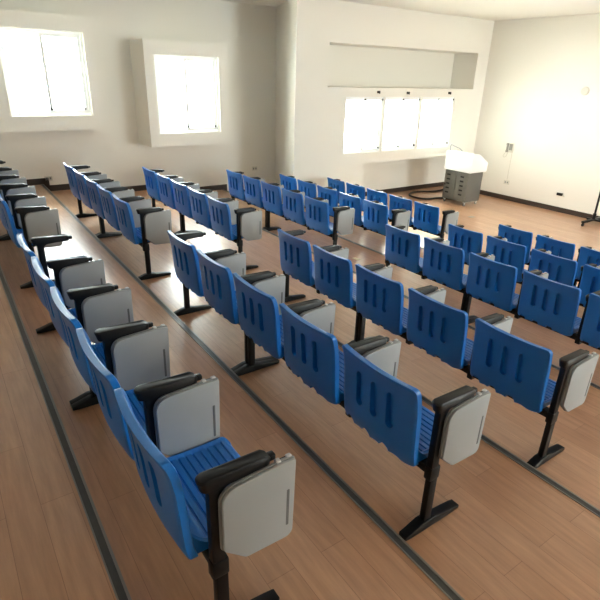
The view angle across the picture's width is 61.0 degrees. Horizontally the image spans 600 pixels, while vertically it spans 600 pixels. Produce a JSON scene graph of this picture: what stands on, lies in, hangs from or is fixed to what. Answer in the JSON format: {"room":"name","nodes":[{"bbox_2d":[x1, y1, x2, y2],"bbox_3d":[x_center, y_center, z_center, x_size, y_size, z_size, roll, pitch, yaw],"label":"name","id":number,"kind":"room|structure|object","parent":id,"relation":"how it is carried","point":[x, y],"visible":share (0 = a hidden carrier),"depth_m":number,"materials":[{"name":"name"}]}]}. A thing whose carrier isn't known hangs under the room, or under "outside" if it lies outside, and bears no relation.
{"room":"lecture hall","nodes":[
{"label":"lecture hall","id":0,"kind":"room"},
{"bbox_2d":[0,0,275,190],"bbox_3d":[-4.337,-3.026,8.239,9.250,3.750,0.200,-14,28,-32],"label":"wall","id":1,"kind":"structure","parent":0,"point":[248,31],"depth_m":9.12,"materials":[{"name":"paint"}]},
{"bbox_2d":[0,27,91,115],"bbox_3d":[-3.797,-3.378,7.612,1.150,1.170,0.106,-14,28,-32],"label":"window","id":2,"kind":"structure","parent":1,"relation":"in","point":[87,110],"depth_m":7.60,"materials":[{"name":"white"}]},
{"bbox_2d":[44,176,52,180],"bbox_3d":[-4.251,-2.056,8.611,0.120,0.080,0.016,-14,28,-32],"label":"wall outlet","id":3,"kind":"object","parent":1,"relation":"attached to","point":[50,178],"visible":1,"depth_m":8.61,"materials":[{"name":"beige plastic"}]},
{"bbox_2d":[0,9,106,131],"bbox_3d":[-3.984,-3.447,7.743,1.680,1.600,0.650,-14,28,-32],"label":"trim","id":4,"kind":"structure","parent":1,"relation":"attached to","point":[85,25],"depth_m":7.64,"materials":[{"name":"paint"}]},
{"bbox_2d":[26,178,244,190],"bbox_3d":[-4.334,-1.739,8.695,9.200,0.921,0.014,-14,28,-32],"label":"baseboard","id":5,"kind":"structure","parent":1,"relation":"attached to","point":[39,181],"depth_m":8.79,"materials":[{"name":"brown wood"}]},
{"bbox_2d":[129,38,229,146],"bbox_3d":[-2.099,-3.667,9.082,1.510,1.675,0.650,-14,28,-32],"label":"trim","id":6,"kind":"structure","parent":1,"relation":"attached to","point":[142,51],"depth_m":8.81,"materials":[{"name":"paint"}]},
{"bbox_2d":[154,54,218,133],"bbox_3d":[-1.977,-3.584,8.908,1.160,1.240,0.106,-14,28,-32],"label":"window","id":7,"kind":"structure","parent":1,"relation":"in","point":[187,129],"depth_m":8.94,"materials":[{"name":"white"}]},
{"bbox_2d":[221,189,577,332],"bbox_3d":[2.773,0.391,4.797,0.043,0.040,15.400,-14,28,-32],"label":"trim","id":8,"kind":"structure","parent":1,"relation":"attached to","point":[221,189],"depth_m":7.27,"materials":[{"name":"rubber"}]},
{"bbox_2d":[262,228,599,389],"bbox_3d":[1.923,0.484,4.190,0.043,0.040,15.400,-14,28,-32],"label":"trim","id":9,"kind":"structure","parent":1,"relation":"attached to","point":[354,272],"depth_m":4.63,"materials":[{"name":"rubber"}]},
{"bbox_2d":[0,185,599,599],"bbox_3d":[2.041,0.460,4.269,14.050,0.821,15.800,-14,28,-32],"label":"floor","id":10,"kind":"structure","parent":0,"point":[511,534],"depth_m":2.63,"materials":[{"name":"laminate"}]},
{"bbox_2d":[0,160,62,288],"bbox_3d":[-3.084,-0.971,5.495,0.452,0.776,2.820,-14,28,-32],"label":"row of seats","id":11,"kind":"object","parent":10,"relation":"on","point":[22,211],"visible":0.92,"depth_m":4.52,"materials":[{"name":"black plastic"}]},
{"bbox_2d":[0,265,131,599],"bbox_3d":[-0.921,0.857,2.188,0.043,0.040,15.402,-14,28,-31],"label":"trim","id":12,"kind":"structure","parent":10,"relation":"on","point":[121,592],"depth_m":2.32,"materials":[{"name":"metal"}]},
{"bbox_2d":[63,162,171,279],"bbox_3d":[-2.247,-1.064,6.072,0.452,0.776,2.820,-14,28,-32],"label":"row of seats","id":13,"kind":"object","parent":10,"relation":"on","point":[141,223],"visible":0.99,"depth_m":5.37,"materials":[{"name":"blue plastic"}]},
{"bbox_2d":[16,233,295,599],"bbox_3d":[-0.988,0.326,2.698,0.452,0.776,2.820,-14,28,-32],"label":"row of seats","id":14,"kind":"object","parent":10,"relation":"on","point":[213,500],"visible":1,"depth_m":1.99,"materials":[{"name":"blue plastic"}]},
{"bbox_2d":[142,167,261,269],"bbox_3d":[-1.396,-1.180,6.736,0.452,0.776,2.820,-14,28,-32],"label":"row of seats","id":15,"kind":"object","parent":10,"relation":"on","point":[224,216],"visible":1,"depth_m":6.11,"materials":[{"name":"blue plastic"}]},
{"bbox_2d":[41,184,464,599],"bbox_3d":[-0.050,0.748,2.804,0.043,0.040,15.402,-14,28,-31],"label":"trim","id":16,"kind":"structure","parent":10,"relation":"on","point":[381,523],"depth_m":2.66,"materials":[{"name":"rubber"}]},
{"bbox_2d":[226,169,354,244],"bbox_3d":[-0.276,-1.341,7.518,0.452,0.776,2.820,-14,28,-32],"label":"row of seats","id":17,"kind":"object","parent":10,"relation":"on","point":[270,197],"visible":0.99,"depth_m":6.99,"materials":[{"name":"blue plastic"}]},
{"bbox_2d":[167,230,490,540],"bbox_3d":[-0.133,0.223,3.301,0.452,0.776,2.820,-14,28,-32],"label":"row of seats","id":18,"kind":"object","parent":10,"relation":"on","point":[361,378],"visible":1,"depth_m":2.59,"materials":[{"name":"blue plastic"}]},
{"bbox_2d":[279,174,410,235],"bbox_3d":[0.563,-1.418,8.124,0.452,0.776,2.820,-14,28,-32],"label":"row of seats","id":19,"kind":"object","parent":10,"relation":"on","point":[374,218],"visible":0.56,"depth_m":7.42,"materials":[{"name":"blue plastic"}]},
{"bbox_2d":[327,177,458,238],"bbox_3d":[1.429,-1.509,8.744,0.452,0.776,2.820,-14,28,-32],"label":"row of seats","id":20,"kind":"object","parent":10,"relation":"on","point":[426,216],"visible":0.49,"depth_m":7.98,"materials":[{"name":"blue plastic"}]},
{"bbox_2d":[408,189,450,199],"bbox_3d":[3.328,-2.482,11.988,1.621,0.040,1.054,-14,28,-32],"label":"power cable","id":21,"kind":"object","parent":10,"relation":"on","point":[440,189],"visible":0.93,"depth_m":11.68,"materials":[{"name":"black rubber"}]},
{"bbox_2d":[277,229,598,468],"bbox_3d":[0.714,0.123,3.929,0.452,0.776,2.820,-14,28,-32],"label":"row of seats","id":22,"kind":"object","parent":10,"relation":"on","point":[518,369],"visible":1,"depth_m":3.29,"materials":[{"name":"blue plastic"}]},
{"bbox_2d":[442,144,487,205],"bbox_3d":[3.582,-2.730,11.092,0.550,1.233,0.710,-14,28,-32],"label":"lectern","id":23,"kind":"object","parent":10,"relation":"on","point":[464,170],"visible":1,"depth_m":10.92,"materials":[{"name":"grey metal"}]},
{"bbox_2d":[444,150,487,173],"bbox_3d":[3.590,-2.995,10.975,0.550,0.383,0.710,-14,28,-32],"label":"hood","id":24,"kind":"object","parent":23,"relation":"attached to","point":[458,162],"depth_m":10.78,"materials":[{"name":"white"}]},
{"bbox_2d":[337,340,599,517],"bbox_3d":[0.785,0.648,3.396,0.043,0.040,15.400,-14,28,-32],"label":"trim","id":25,"kind":"structure","parent":10,"relation":"on","point":[556,485],"depth_m":2.74,"materials":[{"name":"metal"}]},
{"bbox_2d":[385,224,599,349],"bbox_3d":[1.835,-0.037,4.706,0.452,0.776,2.820,-14,28,-32],"label":"row of seats","id":26,"kind":"object","parent":10,"relation":"on","point":[542,301],"visible":0.98,"depth_m":4.49,"materials":[{"name":"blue plastic"}]},
{"bbox_2d":[448,224,599,306],"bbox_3d":[2.706,-0.139,5.373,0.452,0.776,2.820,-14,28,-32],"label":"row of seats","id":27,"kind":"object","parent":10,"relation":"on","point":[559,269],"visible":0.43,"depth_m":5.41,"materials":[{"name":"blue plastic"}]},
{"bbox_2d":[498,224,599,285],"bbox_3d":[3.551,-0.227,5.985,0.452,0.776,2.820,-14,28,-32],"label":"row of seats","id":28,"kind":"object","parent":10,"relation":"on","point":[587,255],"visible":0.35,"depth_m":6.19,"materials":[{"name":"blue plastic"}]},
{"bbox_2d":[581,192,599,225],"bbox_3d":[5.699,-2.290,9.513,0.602,1.818,0.550,1,24,-1],"label":"stand","id":29,"kind":"object","parent":10,"relation":"on","point":[593,218],"visible":1,"depth_m":9.83,"materials":[{"name":"black metal"}]},
{"bbox_2d":[275,0,364,204],"bbox_3d":[0.107,-3.762,10.210,1.750,3.750,1.820,-14,28,-32],"label":"wall pier","id":30,"kind":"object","parent":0,"point":[303,27],"visible":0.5,"depth_m":9.28,"materials":[{"name":"paint"}]},
{"bbox_2d":[363,156,445,191],"bbox_3d":[2.321,-3.027,12.163,3.650,0.950,0.200,-14,28,-32],"label":"wall","id":31,"kind":"structure","parent":0,"point":[409,172],"depth_m":12.15,"materials":[{"name":"paint"}]},
{"bbox_2d":[365,182,443,195],"bbox_3d":[2.289,-2.630,12.180,3.450,0.100,0.014,-14,28,-32],"label":"baseboard","id":32,"kind":"structure","parent":31,"relation":"attached to","point":[430,185],"depth_m":12.47,"materials":[{"name":"brown wood"}]},
{"bbox_2d":[324,0,493,166],"bbox_3d":[2.071,-4.486,10.805,4.490,2.800,0.970,-14,28,-32],"label":"wall","id":33,"kind":"structure","parent":0,"point":[394,52],"depth_m":10.61,"materials":[{"name":"paint"}]},
{"bbox_2d":[343,97,382,153],"bbox_3d":[1.213,-3.453,10.067,0.975,1.050,0.106,-14,28,-32],"label":"window","id":34,"kind":"structure","parent":33,"relation":"in","point":[380,99],"depth_m":10.15,"materials":[{"name":"white"}]},
{"bbox_2d":[381,97,419,150],"bbox_3d":[2.065,-3.671,10.618,0.999,1.050,0.106,-14,28,-32],"label":"window","id":35,"kind":"structure","parent":33,"relation":"in","point":[417,99],"depth_m":10.71,"materials":[{"name":"white"}]},
{"bbox_2d":[417,97,453,148],"bbox_3d":[2.934,-3.893,11.180,1.025,1.050,0.106,-14,28,-32],"label":"window","id":36,"kind":"structure","parent":33,"relation":"in","point":[451,99],"depth_m":11.28,"materials":[{"name":"white"}]},
{"bbox_2d":[221,0,599,20],"bbox_3d":[2.031,-2.587,2.846,14.200,0.150,15.800,-14,28,-32],"label":"ceiling","id":37,"kind":"structure","parent":0,"point":[494,10],"depth_m":9.10,"materials":[{"name":"white paint"}]},
{"bbox_2d":[473,13,599,215],"bbox_3d":[7.726,-2.271,7.349,0.200,3.750,15.800,-14,28,-32],"label":"wall","id":38,"kind":"structure","parent":0,"point":[538,69],"depth_m":10.59,"materials":[{"name":"paint"}]},
{"bbox_2d":[503,143,513,156],"bbox_3d":[4.661,-3.350,11.409,0.070,0.322,0.222,-14,28,-32],"label":"wall telephone","id":39,"kind":"object","parent":38,"relation":"attached to","point":[510,146],"visible":1,"depth_m":11.36,"materials":[{"name":"beige plastic"}]},
{"bbox_2d":[480,190,599,217],"bbox_3d":[7.837,-0.478,7.683,0.014,0.100,14.530,-14,28,-32],"label":"baseboard","id":40,"kind":"structure","parent":38,"relation":"attached to","point":[487,193],"depth_m":11.12,"materials":[{"name":"brown"}]},
{"bbox_2d":[581,86,589,95],"bbox_3d":[5.517,-4.045,9.855,0.047,0.170,0.170,-14,28,-32],"label":"round speaker","id":41,"kind":"object","parent":38,"relation":"attached to","point":[584,91],"visible":1,"depth_m":9.83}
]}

